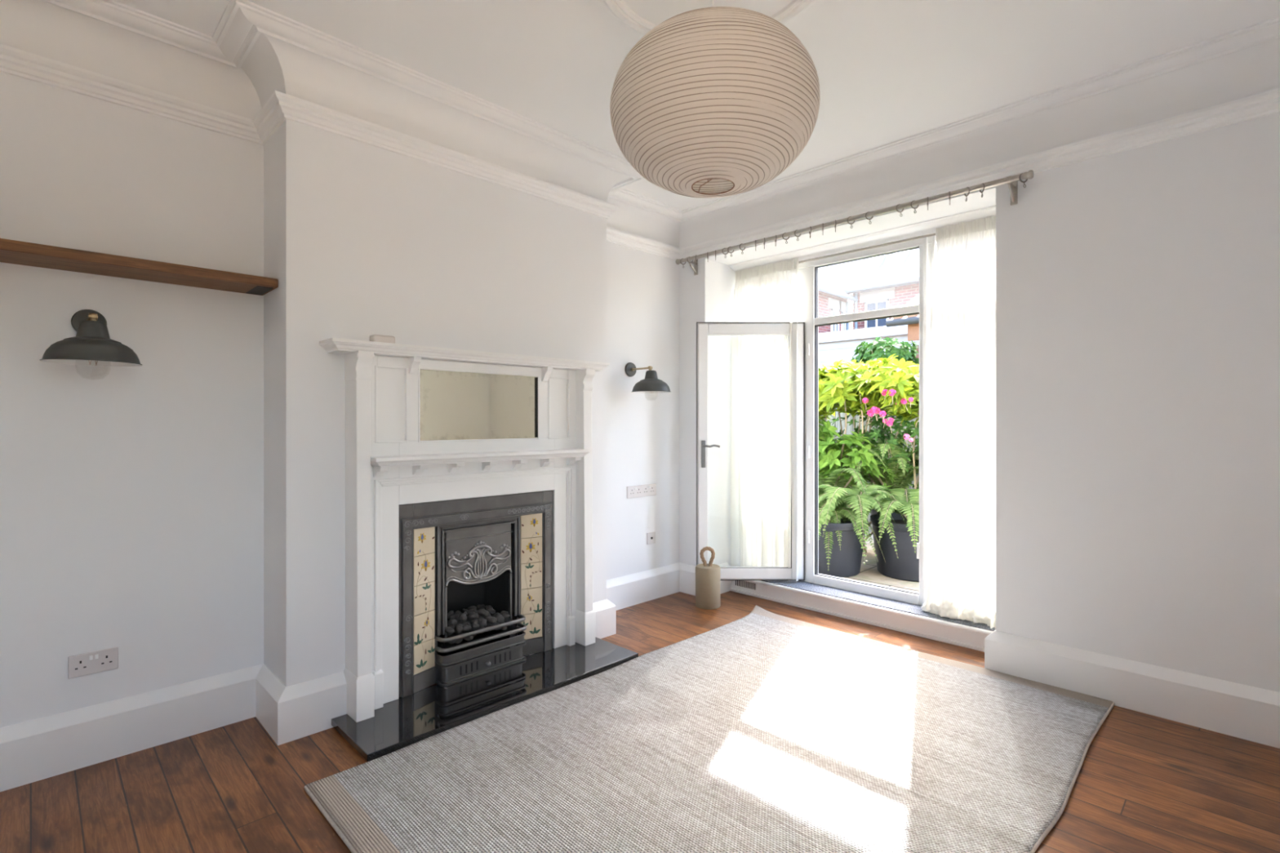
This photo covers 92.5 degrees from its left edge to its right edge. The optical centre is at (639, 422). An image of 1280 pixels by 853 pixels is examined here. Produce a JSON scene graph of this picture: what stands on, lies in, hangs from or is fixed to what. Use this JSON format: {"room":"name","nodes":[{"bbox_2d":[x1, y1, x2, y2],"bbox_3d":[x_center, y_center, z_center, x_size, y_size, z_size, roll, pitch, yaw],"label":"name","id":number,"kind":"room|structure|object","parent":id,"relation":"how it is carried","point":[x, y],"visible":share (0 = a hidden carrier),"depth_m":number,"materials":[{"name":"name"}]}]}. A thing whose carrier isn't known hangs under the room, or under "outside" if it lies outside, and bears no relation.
{"room":"living room","nodes":[
{"label":"living room","id":0,"kind":"room"},
{"bbox_2d":[0,43,679,728],"bbox_3d":[-1.058,-0.115,3.574,4.500,2.870,0.160,0,0,-45],"label":"wall","id":1,"kind":"structure","parent":0,"point":[131,499],"depth_m":2.50,"materials":[{"name":"paint"}]},
{"bbox_2d":[40,309,142,380],"bbox_3d":[-2.018,-0.295,2.257,0.278,0.284,0.354,0,0,-45],"label":"wall lamp","id":2,"kind":"object","parent":1,"relation":"attached to","point":[92,344],"visible":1,"depth_m":2.19,"materials":[{"name":"grey metal"}]},
{"bbox_2d":[67,646,118,679],"bbox_3d":[-2.129,0.938,2.387,0.146,0.086,0.013,0,0,-45],"label":"power socket","id":3,"kind":"object","parent":1,"relation":"attached to","point":[106,660],"visible":1,"depth_m":2.38,"materials":[{"name":"white plastic"}]},
{"bbox_2d":[0,663,263,791],"bbox_3d":[-2.088,1.213,2.408,1.080,0.214,0.044,0,0,-45],"label":"baseboard","id":4,"kind":"structure","parent":1,"relation":"attached to","point":[35,750],"depth_m":2.42,"materials":[{"name":"white paint"}]},
{"bbox_2d":[0,238,278,295],"bbox_3d":[-2.017,-0.595,2.335,1.073,0.040,0.243,0,0,-45],"label":"wall shelf","id":5,"kind":"object","parent":1,"relation":"attached to","point":[11,251],"visible":1,"depth_m":2.32,"materials":[{"name":"brown wood"}]},
{"bbox_2d":[626,483,656,498],"bbox_3d":[0.015,0.508,4.519,0.300,0.088,0.013,0,0,-45],"label":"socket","id":6,"kind":"object","parent":1,"relation":"attached to","point":[647,490],"visible":1,"depth_m":4.51,"materials":[{"name":"white plastic"}]},
{"bbox_2d":[624,362,671,400],"bbox_3d":[0.052,-0.290,4.315,0.278,0.284,0.354,0,0,-45],"label":"wall lamp","id":7,"kind":"object","parent":1,"relation":"attached to","point":[651,384],"visible":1,"depth_m":4.24,"materials":[{"name":"grey metal"}]},
{"bbox_2d":[646,531,655,544],"bbox_3d":[0.085,0.869,4.589,0.086,0.086,0.013,0,0,-45],"label":"socket","id":8,"kind":"object","parent":1,"relation":"attached to","point":[651,536],"visible":1,"depth_m":4.58,"materials":[{"name":"white plastic"}]},
{"bbox_2d":[606,562,731,610],"bbox_3d":[0.129,1.213,4.430,1.348,0.214,0.304,0,0,-45],"label":"baseboard","id":9,"kind":"structure","parent":1,"relation":"attached to","point":[626,591],"depth_m":4.56,"materials":[{"name":"white paint"}]},
{"bbox_2d":[263,106,606,686],"bbox_3d":[-0.965,-0.115,3.310,1.788,2.870,0.346,0,0,-45],"label":"wall","id":10,"kind":"structure","parent":0,"point":[362,241],"depth_m":2.77,"materials":[{"name":"paint"}]},
{"bbox_2d":[255,663,346,746],"bbox_3d":[-1.517,1.213,2.732,0.274,0.214,0.390,0,0,-45],"label":"baseboard","id":11,"kind":"structure","parent":10,"relation":"attached to","point":[292,713],"depth_m":2.60,"materials":[{"name":"white paint"}]},
{"bbox_2d":[593,599,616,639],"bbox_3d":[-0.382,1.213,3.861,0.268,0.214,0.390,0,0,-45],"label":"baseboard","id":12,"kind":"structure","parent":10,"relation":"attached to","point":[605,611],"depth_m":3.76,"materials":[{"name":"white paint"}]},
{"bbox_2d":[0,0,1279,260],"bbox_3d":[0.190,-1.460,2.149,3.940,0.181,3.620,0,0,-45],"label":"crown molding","id":13,"kind":"structure","parent":10,"relation":"attached to","point":[254,51],"depth_m":2.78,"materials":[{"name":"paint"}]},
{"bbox_2d":[0,591,1279,852],"bbox_3d":[0.229,1.380,2.188,4.370,0.120,3.940,0,0,-45],"label":"floor","id":14,"kind":"structure","parent":0,"point":[1144,783],"depth_m":2.20,"materials":[{"name":"brown wood"}]},
{"bbox_2d":[331,636,638,761],"bbox_3d":[-0.670,1.300,3.016,1.467,0.040,0.402,0,0,-45],"label":"hearth slab","id":15,"kind":"object","parent":14,"relation":"on","point":[402,722],"visible":0.77,"depth_m":2.84,"materials":[{"name":"black stone"}]},
{"bbox_2d":[319,337,609,722],"bbox_3d":[-0.774,0.466,3.119,1.538,1.628,0.194,0,0,-45],"label":"fireplace surround","id":16,"kind":"object","parent":15,"relation":"on","point":[424,424],"visible":1,"depth_m":2.97,"materials":[{"name":"paint"}]},
{"bbox_2d":[369,334,395,343],"bbox_3d":[-1.170,-0.370,2.786,0.100,0.044,0.059,0,0,-45],"label":"plastic box","id":17,"kind":"object","parent":16,"relation":"on","point":[377,338],"visible":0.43,"depth_m":2.76,"materials":[{"name":"white plastic"}]},
{"bbox_2d":[319,337,609,371],"bbox_3d":[-0.782,-0.325,3.128,1.538,0.046,0.169,0,0,-45],"label":"mantel shelf","id":18,"kind":"object","parent":16,"relation":"attached to","point":[349,348],"depth_m":2.95,"materials":[{"name":"paint"}]},
{"bbox_2d":[417,367,539,442],"bbox_3d":[-0.806,-0.081,3.140,0.691,0.354,0.020,0,0,-45],"label":"mirror","id":19,"kind":"object","parent":16,"relation":"attached to","point":[455,404],"depth_m":3.12,"materials":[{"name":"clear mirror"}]},
{"bbox_2d":[370,448,590,467],"bbox_3d":[-0.752,0.176,3.096,1.200,0.043,0.132,0,0,-45],"label":"shelf","id":20,"kind":"object","parent":16,"relation":"attached to","point":[456,457],"depth_m":3.00,"materials":[{"name":"paint"}]},
{"bbox_2d":[398,489,552,697],"bbox_3d":[-0.875,0.832,3.220,0.886,0.894,0.320,0,0,-45],"label":"fireplace insert","id":21,"kind":"object","parent":15,"relation":"on","point":[455,555],"visible":0.99,"depth_m":3.13,"materials":[{"name":"metal"}]},
{"bbox_2d":[453,631,462,635],"bbox_3d":[-0.920,1.079,3.101,0.051,0.041,0.059,0,0,6],"label":"coal","id":22,"kind":"object","parent":21,"relation":"on","point":[455,633],"visible":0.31,"depth_m":3.09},
{"bbox_2d":[453,634,462,644],"bbox_3d":[-0.905,1.083,3.059,0.043,0.038,0.053,0,0,6],"label":"coal","id":23,"kind":"object","parent":21,"relation":"in","point":[460,640],"visible":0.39,"depth_m":3.04,"materials":[{"name":"stone"}]},
{"bbox_2d":[455,626,462,633],"bbox_3d":[-0.907,1.042,3.078,0.034,0.033,0.040,0,0,33],"label":"coal","id":24,"kind":"object","parent":23,"relation":"on","point":[459,628],"visible":1,"depth_m":3.07,"materials":[{"name":"stone"}]},
{"bbox_2d":[463,632,473,641],"bbox_3d":[-0.868,1.081,3.082,0.047,0.049,0.065,0,0,14],"label":"coal","id":25,"kind":"object","parent":21,"relation":"on","point":[470,637],"visible":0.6,"depth_m":3.07,"materials":[{"name":"stone"}]},
{"bbox_2d":[461,625,471,632],"bbox_3d":[-0.881,1.047,3.104,0.047,0.038,0.049,0,0,-31],"label":"coal","id":26,"kind":"object","parent":25,"relation":"on","point":[466,628],"visible":0.97,"depth_m":3.09,"materials":[{"name":"stone"}]},
{"bbox_2d":[488,622,501,631],"bbox_3d":[-0.759,1.069,3.202,0.066,0.045,0.043,0,0,-15],"label":"coal","id":27,"kind":"object","parent":21,"relation":"in","point":[496,623],"visible":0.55,"depth_m":3.19,"materials":[{"name":"stone"}]},
{"bbox_2d":[486,616,497,623],"bbox_3d":[-0.776,1.038,3.208,0.052,0.038,0.041,0,0,6],"label":"coal","id":28,"kind":"object","parent":27,"relation":"on","point":[491,620],"visible":1,"depth_m":3.19,"materials":[{"name":"stone"}]},
{"bbox_2d":[503,617,512,622],"bbox_3d":[-0.716,1.077,3.306,0.045,0.040,0.049,0,0,-36],"label":"coal","id":29,"kind":"object","parent":21,"relation":"in","point":[508,619],"visible":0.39,"depth_m":3.29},
{"bbox_2d":[499,610,509,614],"bbox_3d":[-0.733,1.037,3.308,0.051,0.034,0.034,0,0,-12],"label":"coal","id":30,"kind":"object","parent":29,"relation":"on","point":[502,612],"visible":0.52,"depth_m":3.30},
{"bbox_2d":[502,613,510,619],"bbox_3d":[-0.714,1.038,3.275,0.039,0.031,0.044,0,0,14],"label":"coal","id":31,"kind":"object","parent":29,"relation":"on","point":[505,615],"visible":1,"depth_m":3.26,"materials":[{"name":"stone"}]},
{"label":"coal","id":32,"kind":"object","parent":21,"relation":"on","visible":0},
{"bbox_2d":[471,622,479,629],"bbox_3d":[-0.847,1.048,3.149,0.041,0.032,0.049,0,0,-36],"label":"coal","id":33,"kind":"object","parent":32,"relation":"on","point":[474,625],"visible":0.99,"depth_m":3.13,"materials":[{"name":"stone"}]},
{"label":"coal","id":34,"kind":"object","parent":21,"relation":"in","visible":0},
{"bbox_2d":[479,619,486,626],"bbox_3d":[-0.815,1.043,3.177,0.040,0.040,0.048,0,0,-24],"label":"coal","id":35,"kind":"object","parent":34,"relation":"on","point":[482,623],"visible":1,"depth_m":3.16,"materials":[{"name":"stone"}]},
{"label":"coal","id":36,"kind":"object","parent":21,"relation":"in","visible":0},
{"bbox_2d":[447,610,453,619],"bbox_3d":[-0.996,1.012,3.207,0.044,0.046,0.051,0,0,-14],"label":"coal","id":37,"kind":"object","parent":36,"relation":"on","point":[451,612],"visible":0.74,"depth_m":3.19,"materials":[{"name":"stone"}]},
{"label":"coal","id":38,"kind":"object","parent":21,"relation":"in","visible":0},
{"bbox_2d":[495,613,504,623],"bbox_3d":[-0.742,1.047,3.249,0.046,0.049,0.047,0,0,-15],"label":"coal","id":39,"kind":"object","parent":38,"relation":"on","point":[500,619],"visible":0.84,"depth_m":3.24,"materials":[{"name":"stone"}]},
{"label":"coal","id":40,"kind":"object","parent":21,"relation":"in","visible":0},
{"bbox_2d":[447,624,454,629],"bbox_3d":[-0.958,1.040,3.096,0.036,0.036,0.050,0,0,38],"label":"coal","id":41,"kind":"object","parent":40,"relation":"on","point":[448,625],"visible":0.52,"depth_m":3.09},
{"bbox_2d":[448,619,457,625],"bbox_3d":[-0.954,1.018,3.112,0.041,0.035,0.045,0,0,38],"label":"coal","id":42,"kind":"object","parent":41,"relation":"on","point":[452,622],"visible":1,"depth_m":3.10,"materials":[{"name":"stone"}]},
{"label":"coal","id":43,"kind":"object","parent":21,"relation":"in","visible":0},
{"bbox_2d":[462,622,471,626],"bbox_3d":[-0.894,1.047,3.153,0.040,0.039,0.050,0,0,23],"label":"coal","id":44,"kind":"object","parent":43,"relation":"on","point":[464,623],"visible":0.53,"depth_m":3.14,"materials":[{"name":"stone"}]},
{"bbox_2d":[458,613,466,621],"bbox_3d":[-0.914,1.009,3.159,0.042,0.034,0.046,0,0,-18],"label":"coal","id":45,"kind":"object","parent":44,"relation":"on","point":[463,617],"visible":1,"depth_m":3.15,"materials":[{"name":"stone"}]},
{"label":"coal","id":46,"kind":"object","parent":21,"relation":"in","visible":0},
{"bbox_2d":[470,618,479,624],"bbox_3d":[-0.858,1.042,3.193,0.051,0.040,0.045,0,0,-43],"label":"coal","id":47,"kind":"object","parent":46,"relation":"on","point":[475,620],"visible":0.64,"depth_m":3.18,"materials":[{"name":"stone"}]},
{"bbox_2d":[467,612,478,621],"bbox_3d":[-0.870,1.014,3.191,0.057,0.042,0.044,0,0,-22],"label":"coal","id":48,"kind":"object","parent":47,"relation":"on","point":[473,615],"visible":1,"depth_m":3.18,"materials":[{"name":"stone"}]},
{"bbox_2d":[695,546,720,609],"bbox_3d":[0.487,1.107,4.394,0.178,0.427,0.178,0,0,-45],"label":"door stop","id":49,"kind":"object","parent":14,"relation":"on","point":[708,575],"visible":1,"depth_m":4.32,"materials":[{"name":"fabric"}]},
{"bbox_2d":[303,604,1114,852],"bbox_3d":[0.493,1.299,2.539,2.947,0.042,2.026,0,0,-45],"label":"rug","id":50,"kind":"object","parent":14,"relation":"on","point":[762,731],"visible":1,"depth_m":2.34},
{"bbox_2d":[113,0,1279,209],"bbox_3d":[0.190,-1.600,2.149,4.260,0.100,3.940,0,0,-45],"label":"ceiling","id":51,"kind":"structure","parent":0,"point":[888,71],"depth_m":2.52,"materials":[{"name":"paint"}]},
{"bbox_2d":[599,0,817,35],"bbox_3d":[0.249,-1.538,2.090,0.860,0.026,0.860,0,0,-45],"label":"trim","id":52,"kind":"structure","parent":51,"relation":"attached to","point":[619,10],"depth_m":2.31,"materials":[{"name":"paint"}]},
{"bbox_2d":[609,0,820,198],"bbox_3d":[0.249,-1.175,2.089,0.701,0.747,0.701,0,0,5],"label":"pendant lantern","id":53,"kind":"object","parent":51,"relation":"hanging from","point":[713,101],"visible":1,"depth_m":1.84,"materials":[{"name":"paper"}]},
{"bbox_2d":[840,532,919,592],"bbox_3d":[5.334,1.330,8.832,11.780,0.180,13.000,0,0,-45],"label":"patio","id":54,"kind":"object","parent":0,"point":[868,573],"depth_m":4.88,"materials":[{"name":"stone"}]},
{"bbox_2d":[817,362,847,437],"bbox_3d":[1.566,0.318,6.084,0.843,1.849,1.170,0,0,-10],"label":"leafy shrub","id":55,"kind":"object","parent":54,"relation":"on","point":[820,387],"visible":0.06,"depth_m":5.75,"materials":[{"name":"green plant"}]},
{"bbox_2d":[817,515,867,577],"bbox_3d":[1.587,1.020,5.112,0.590,0.440,0.590,0,0,-45],"label":"plant pot","id":56,"kind":"object","parent":54,"relation":"on","point":[846,562],"visible":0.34,"depth_m":4.87,"materials":[{"name":"black plastic"}]},
{"bbox_2d":[817,489,869,542],"bbox_3d":[1.603,0.789,5.325,0.792,0.401,0.707,0,0,27],"label":"potted fern","id":57,"kind":"object","parent":56,"relation":"in","point":[845,506],"visible":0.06,"depth_m":5.09,"materials":[{"name":"green plant"}]},
{"bbox_2d":[817,496,885,570],"bbox_3d":[1.535,0.899,5.085,0.738,0.510,0.834,0,0,-26],"label":"potted fern","id":58,"kind":"object","parent":56,"relation":"in","point":[837,513],"visible":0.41,"depth_m":4.87,"materials":[{"name":"green plant"}]},
{"bbox_2d":[817,448,886,509],"bbox_3d":[1.741,0.554,5.606,1.039,0.652,1.061,0,0,-39],"label":"potted fern","id":59,"kind":"object","parent":56,"relation":"in","point":[832,480],"visible":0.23,"depth_m":5.37,"materials":[{"name":"green plant"}]},
{"bbox_2d":[817,413,888,491],"bbox_3d":[1.571,0.568,5.781,0.725,1.357,1.430,0,0,-33],"label":"bush","id":60,"kind":"object","parent":54,"relation":"on","point":[831,462],"visible":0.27,"depth_m":5.42,"materials":[{"name":"green plant"}]},
{"bbox_2d":[817,484,906,564],"bbox_3d":[1.701,0.940,5.074,0.976,0.827,0.944,0,0,7],"label":"potted fern","id":61,"kind":"object","parent":54,"relation":"on","point":[851,498],"visible":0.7,"depth_m":4.86,"materials":[{"name":"green plant"}]},
{"bbox_2d":[817,357,913,511],"bbox_3d":[2.078,0.321,5.680,1.049,1.844,0.828,0,0,-7],"label":"leafy shrub","id":62,"kind":"object","parent":54,"relation":"on","point":[849,373],"visible":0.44,"depth_m":5.47,"materials":[{"name":"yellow plant"}]},
{"bbox_2d":[862,397,868,408],"bbox_3d":[1.907,-0.156,5.184,0.050,0.102,0.048,0,0,29],"label":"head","id":63,"kind":"object","parent":62,"relation":"attached to","point":[865,399],"visible":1,"depth_m":5.18},
{"bbox_2d":[817,324,919,381],"bbox_3d":[3.673,-0.090,10.141,1.690,2.660,8.900,0,0,-45],"label":"outbuilding","id":64,"kind":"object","parent":54,"relation":"on","point":[834,346],"visible":0.02,"depth_m":9.48,"materials":[{"name":"paint"}]},
{"bbox_2d":[817,408,919,532],"bbox_3d":[2.134,0.515,7.383,0.060,1.450,6.740,0,0,-45],"label":"fence","id":65,"kind":"object","parent":54,"relation":"on","point":[837,424],"visible":0.02,"depth_m":7.00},
{"bbox_2d":[817,428,919,552],"bbox_3d":[2.134,0.537,5.788,2.687,1.423,0.888,0,0,43],"label":"bush","id":66,"kind":"object","parent":54,"relation":"on","point":[910,452],"visible":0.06,"depth_m":5.57,"materials":[{"name":"green plant"}]},
{"bbox_2d":[830,406,919,519],"bbox_3d":[2.389,0.549,5.462,1.602,1.391,0.716,0,0,38],"label":"flowering bush","id":67,"kind":"object","parent":54,"relation":"on","point":[875,433],"visible":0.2,"depth_m":5.44,"materials":[{"name":"green plant"}]},
{"bbox_2d":[849,488,919,552],"bbox_3d":[2.219,0.860,4.973,0.994,0.774,1.113,0,0,0],"label":"potted fern","id":68,"kind":"object","parent":54,"relation":"on","point":[908,506],"visible":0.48,"depth_m":4.79,"materials":[{"name":"green plant"}]},
{"bbox_2d":[851,337,919,446],"bbox_3d":[2.507,0.177,6.492,0.603,2.129,0.928,0,0,-22],"label":"bush","id":69,"kind":"object","parent":54,"relation":"on","point":[876,348],"visible":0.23,"depth_m":6.21,"materials":[{"name":"green plant"}]},
{"bbox_2d":[853,353,919,493],"bbox_3d":[2.433,0.329,5.219,1.198,1.830,0.823,0,0,16],"label":"leafy shrub","id":70,"kind":"object","parent":54,"relation":"on","point":[895,379],"visible":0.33,"depth_m":5.11,"materials":[{"name":"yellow plant"}]},
{"bbox_2d":[866,409,874,423],"bbox_3d":[1.939,-0.044,5.148,0.059,0.120,0.060,0,0,22],"label":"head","id":71,"kind":"object","parent":70,"relation":"attached to","point":[868,412],"visible":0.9,"depth_m":5.14},
{"bbox_2d":[870,406,877,420],"bbox_3d":[1.948,-0.070,5.091,0.056,0.119,0.060,0,0,38],"label":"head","id":72,"kind":"object","parent":70,"relation":"attached to","point":[875,410],"visible":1,"depth_m":5.08},
{"bbox_2d":[879,410,885,422],"bbox_3d":[1.990,-0.038,5.022,0.055,0.112,0.053,0,0,-8],"label":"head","id":73,"kind":"object","parent":70,"relation":"attached to","point":[882,412],"visible":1,"depth_m":5.01},
{"bbox_2d":[881,389,887,395],"bbox_3d":[2.020,-0.211,5.047,0.057,0.120,0.058,0,0,-37],"label":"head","id":74,"kind":"object","parent":70,"relation":"attached to","point":[884,390],"visible":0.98,"depth_m":5.04},
{"bbox_2d":[886,420,893,431],"bbox_3d":[2.070,0.038,5.074,0.052,0.106,0.049,0,0,2],"label":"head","id":75,"kind":"object","parent":70,"relation":"attached to","point":[888,421],"visible":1,"depth_m":5.07},
{"bbox_2d":[888,389,896,404],"bbox_3d":[2.045,-0.207,4.964,0.059,0.122,0.058,0,0,11],"label":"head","id":76,"kind":"object","parent":70,"relation":"attached to","point":[892,391],"visible":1,"depth_m":4.96},
{"bbox_2d":[900,398,907,410],"bbox_3d":[2.141,-0.143,4.969,0.052,0.100,0.050,0,0,-1],"label":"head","id":77,"kind":"object","parent":70,"relation":"attached to","point":[902,401],"visible":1,"depth_m":4.96},
{"bbox_2d":[903,433,909,446],"bbox_3d":[2.160,0.146,4.965,0.049,0.102,0.048,0,0,9],"label":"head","id":78,"kind":"object","parent":70,"relation":"attached to","point":[907,436],"visible":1,"depth_m":4.96},
{"bbox_2d":[871,493,910,553],"bbox_3d":[2.398,0.965,5.700,0.518,0.550,0.518,0,0,-45],"label":"plant pot","id":79,"kind":"object","parent":54,"relation":"on","point":[873,512],"visible":0.02,"depth_m":5.70,"materials":[{"name":"black plastic"}]},
{"bbox_2d":[840,437,919,493],"bbox_3d":[2.296,0.413,5.515,0.947,0.617,0.934,0,0,-5],"label":"potted fern","id":80,"kind":"object","parent":79,"relation":"in","point":[903,482],"visible":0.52,"depth_m":5.37,"materials":[{"name":"green plant"}]},
{"bbox_2d":[870,512,919,582],"bbox_3d":[2.248,1.015,5.000,0.693,0.450,0.693,0,0,-45],"label":"plant pot","id":81,"kind":"object","parent":54,"relation":"on","point":[905,567],"visible":0.44,"depth_m":4.81,"materials":[{"name":"black plastic"}]},
{"bbox_2d":[885,293,919,361],"bbox_3d":[4.840,-0.278,6.280,1.880,3.036,3.880,0,0,-45],"label":"tiled outhouse","id":82,"kind":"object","parent":54,"relation":"on","point":[912,321],"visible":0.04,"depth_m":6.90,"materials":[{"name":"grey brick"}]},
{"bbox_2d":[679,87,1279,692],"bbox_3d":[1.781,-0.115,3.732,0.550,2.870,3.620,0,0,-45],"label":"wall","id":83,"kind":"structure","parent":0,"point":[1138,289],"depth_m":2.84,"materials":[{"name":"paint"}]},
{"bbox_2d":[734,580,756,591],"bbox_3d":[0.809,1.245,4.697,0.008,0.060,0.200,0,0,-45],"label":"air vent","id":84,"kind":"object","parent":83,"relation":"attached to","point":[749,585],"visible":0.85,"depth_m":4.69,"materials":[{"name":"metal"}]},
{"bbox_2d":[675,169,1034,275],"bbox_3d":[1.143,-1.191,3.905,0.111,0.126,2.369,0,0,-45],"label":"pole","id":85,"kind":"object","parent":83,"relation":"attached to","point":[1011,180],"visible":0.98,"depth_m":3.53,"materials":[{"name":"metal"}]},
{"bbox_2d":[910,200,919,213],"bbox_3d":[1.547,-1.213,3.450,0.049,0.074,0.007,0,0,-5],"label":"curtain ring","id":86,"kind":"object","parent":85,"relation":"hanging from","point":[914,208],"visible":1,"depth_m":3.45,"materials":[{"name":"metal"}]},
{"bbox_2d":[964,186,969,201],"bbox_3d":[1.739,-1.213,3.257,0.007,0.073,0.049,0,0,-2],"label":"curtain ring","id":87,"kind":"object","parent":85,"relation":"hanging from","point":[966,187],"visible":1,"depth_m":3.25,"materials":[{"name":"metal"}]},
{"bbox_2d":[979,182,984,197],"bbox_3d":[1.791,-1.213,3.205,0.007,0.074,0.049,0,0,3],"label":"curtain ring","id":88,"kind":"object","parent":85,"relation":"hanging from","point":[982,183],"visible":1,"depth_m":3.20,"materials":[{"name":"metal"}]},
{"bbox_2d":[1018,173,1027,187],"bbox_3d":[1.923,-1.213,3.072,0.049,0.073,0.007,0,0,-9],"label":"curtain ring","id":89,"kind":"object","parent":85,"relation":"hanging from","point":[1020,179],"visible":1,"depth_m":3.07,"materials":[{"name":"metal"}]},
{"bbox_2d":[729,580,993,652],"bbox_3d":[1.473,1.261,4.223,0.295,0.118,1.970,0,0,-45],"label":"trim","id":90,"kind":"structure","parent":83,"relation":"attached to","point":[944,633],"depth_m":3.99,"materials":[{"name":"white paint"}]},
{"bbox_2d":[760,580,995,631],"bbox_3d":[1.433,1.183,4.183,0.208,0.007,1.970,0,0,-45],"label":"window sill","id":91,"kind":"structure","parent":90,"relation":"on","point":[811,587],"depth_m":4.05,"materials":[{"name":"paint"}]},
{"bbox_2d":[728,204,995,605],"bbox_3d":[1.468,-0.031,4.218,0.210,2.420,1.970,0,0,-45],"label":"door frame","id":92,"kind":"structure","parent":83,"relation":"in","point":[807,271],"depth_m":4.13,"materials":[{"name":"plastic"}]},
{"bbox_2d":[696,322,804,580],"bbox_3d":[0.814,0.215,4.505,0.797,1.903,0.108,0,0,0],"label":"door","id":93,"kind":"structure","parent":92,"relation":"attached to","point":[704,330],"depth_m":4.50,"materials":[{"name":"plastic"}]},
{"bbox_2d":[798,232,935,263],"bbox_3d":[1.457,-1.172,4.207,0.016,0.016,1.950,0,0,-45],"label":"rod","id":94,"kind":"object","parent":83,"relation":"attached to","point":[934,233],"visible":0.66,"depth_m":4.11,"materials":[{"name":"metal"}]},
{"bbox_2d":[730,257,799,582],"bbox_3d":[0.961,-0.021,4.672,0.119,2.371,0.580,0,0,-45],"label":"sheer curtain","id":95,"kind":"object","parent":94,"relation":"hanging from","point":[762,477],"visible":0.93,"depth_m":4.67,"materials":[{"name":"fabric"}]},
{"bbox_2d":[920,214,995,629],"bbox_3d":[1.930,-0.014,3.651,0.174,2.384,0.485,0,0,-45],"label":"sheer curtain","id":96,"kind":"object","parent":94,"relation":"hanging from","point":[962,582],"visible":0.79,"depth_m":3.68,"materials":[{"name":"fabric"}]},
{"bbox_2d":[984,629,1279,748],"bbox_3d":[2.439,1.213,2.842,0.312,0.214,1.434,0,0,-45],"label":"baseboard","id":97,"kind":"structure","parent":83,"relation":"attached to","point":[1251,713],"depth_m":2.77,"materials":[{"name":"white paint"}]},
{"bbox_3d":[8.478,1.330,-2.851,24.000,0.180,8.000,0,0,-45],"label":"yard","id":98,"kind":"structure","parent":0,"visible":0},
{"bbox_2d":[797,248,919,333],"bbox_3d":[9.018,-3.170,14.047,11.400,8.980,20.400,0,0,-45],"label":"brick house","id":99,"kind":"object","parent":98,"relation":"on","point":[890,280],"visible":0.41,"depth_m":16.30,"materials":[{"name":"brick"}]},
{"label":"coal","id":100,"kind":"object","parent":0,"visible":0},
{"bbox_2d":[444,626,453,635],"bbox_3d":[-0.947,1.037,3.040,0.043,0.038,0.044,0,0,35],"label":"coal","id":101,"kind":"object","parent":100,"relation":"on","point":[448,630],"visible":1,"depth_m":3.03,"materials":[{"name":"stone"}]},
{"label":"coal","id":102,"kind":"object","parent":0,"visible":0},
{"bbox_2d":[491,612,500,617],"bbox_3d":[-0.769,1.041,3.276,0.043,0.038,0.062,0,0,-39],"label":"coal","id":103,"kind":"object","parent":102,"relation":"on","point":[495,615],"visible":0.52,"depth_m":3.27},
{"bbox_2d":[487,608,495,613],"bbox_3d":[-0.796,1.012,3.280,0.045,0.031,0.034,0,0,10],"label":"coal","id":104,"kind":"object","parent":103,"relation":"on","point":[491,611],"visible":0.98,"depth_m":3.27,"materials":[{"name":"stone"}]},
{"bbox_3d":[-0.911,1.081,3.285,0.051,0.038,0.066,15,-11,-36],"label":"coal","id":105,"kind":"object","parent":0,"visible":0},
{"bbox_3d":[-0.900,1.041,3.272,0.042,0.034,0.051,-19,-6,33],"label":"coal","id":106,"kind":"object","parent":105,"relation":"on","visible":0},
{"bbox_2d":[466,605,476,610],"bbox_3d":[-0.902,1.006,3.292,0.042,0.036,0.054,0,0,16],"label":"coal","id":107,"kind":"object","parent":106,"relation":"on","point":[471,606],"visible":0.55,"depth_m":3.28,"materials":[{"name":"stone"}]},
{"label":"coal","id":108,"kind":"object","parent":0,"visible":0},
{"label":"coal","id":109,"kind":"object","parent":108,"relation":"on","visible":0},
{"bbox_2d":[475,604,484,608],"bbox_3d":[-0.865,1.009,3.320,0.056,0.037,0.044,0,0,7],"label":"coal","id":110,"kind":"object","parent":109,"relation":"on","point":[477,606],"visible":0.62,"depth_m":3.31,"materials":[{"name":"stone"}]},
{"label":"coal","id":111,"kind":"object","parent":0,"visible":0},
{"bbox_2d":[477,608,488,617],"bbox_3d":[-0.828,1.010,3.239,0.058,0.041,0.042,0,0,-6],"label":"coal","id":112,"kind":"object","parent":111,"relation":"on","point":[482,612],"visible":1,"depth_m":3.23,"materials":[{"name":"stone"}]},
{"label":"coal","id":113,"kind":"object","parent":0,"visible":0},
{"bbox_2d":[449,613,459,621],"bbox_3d":[-0.964,1.018,3.182,0.047,0.038,0.045,0,0,-6],"label":"coal","id":114,"kind":"object","parent":113,"relation":"on","point":[455,616],"visible":0.73,"depth_m":3.17,"materials":[{"name":"stone"}]},
{"label":"coal","id":115,"kind":"object","parent":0,"visible":0},
{"bbox_2d":[466,608,478,615],"bbox_3d":[-0.887,1.009,3.244,0.067,0.041,0.050,0,0,-18],"label":"coal","id":116,"kind":"object","parent":115,"relation":"on","point":[471,611],"visible":0.68,"depth_m":3.23,"materials":[{"name":"stone"}]},
{"bbox_3d":[-0.797,1.040,3.315,0.042,0.034,0.051,15,-11,-32],"label":"coal","id":117,"kind":"object","parent":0,"visible":0},
{"bbox_2d":[485,605,493,610],"bbox_3d":[-0.817,1.008,3.316,0.044,0.030,0.034,0,0,31],"label":"coal","id":118,"kind":"object","parent":117,"relation":"on","point":[487,607],"visible":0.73,"depth_m":3.31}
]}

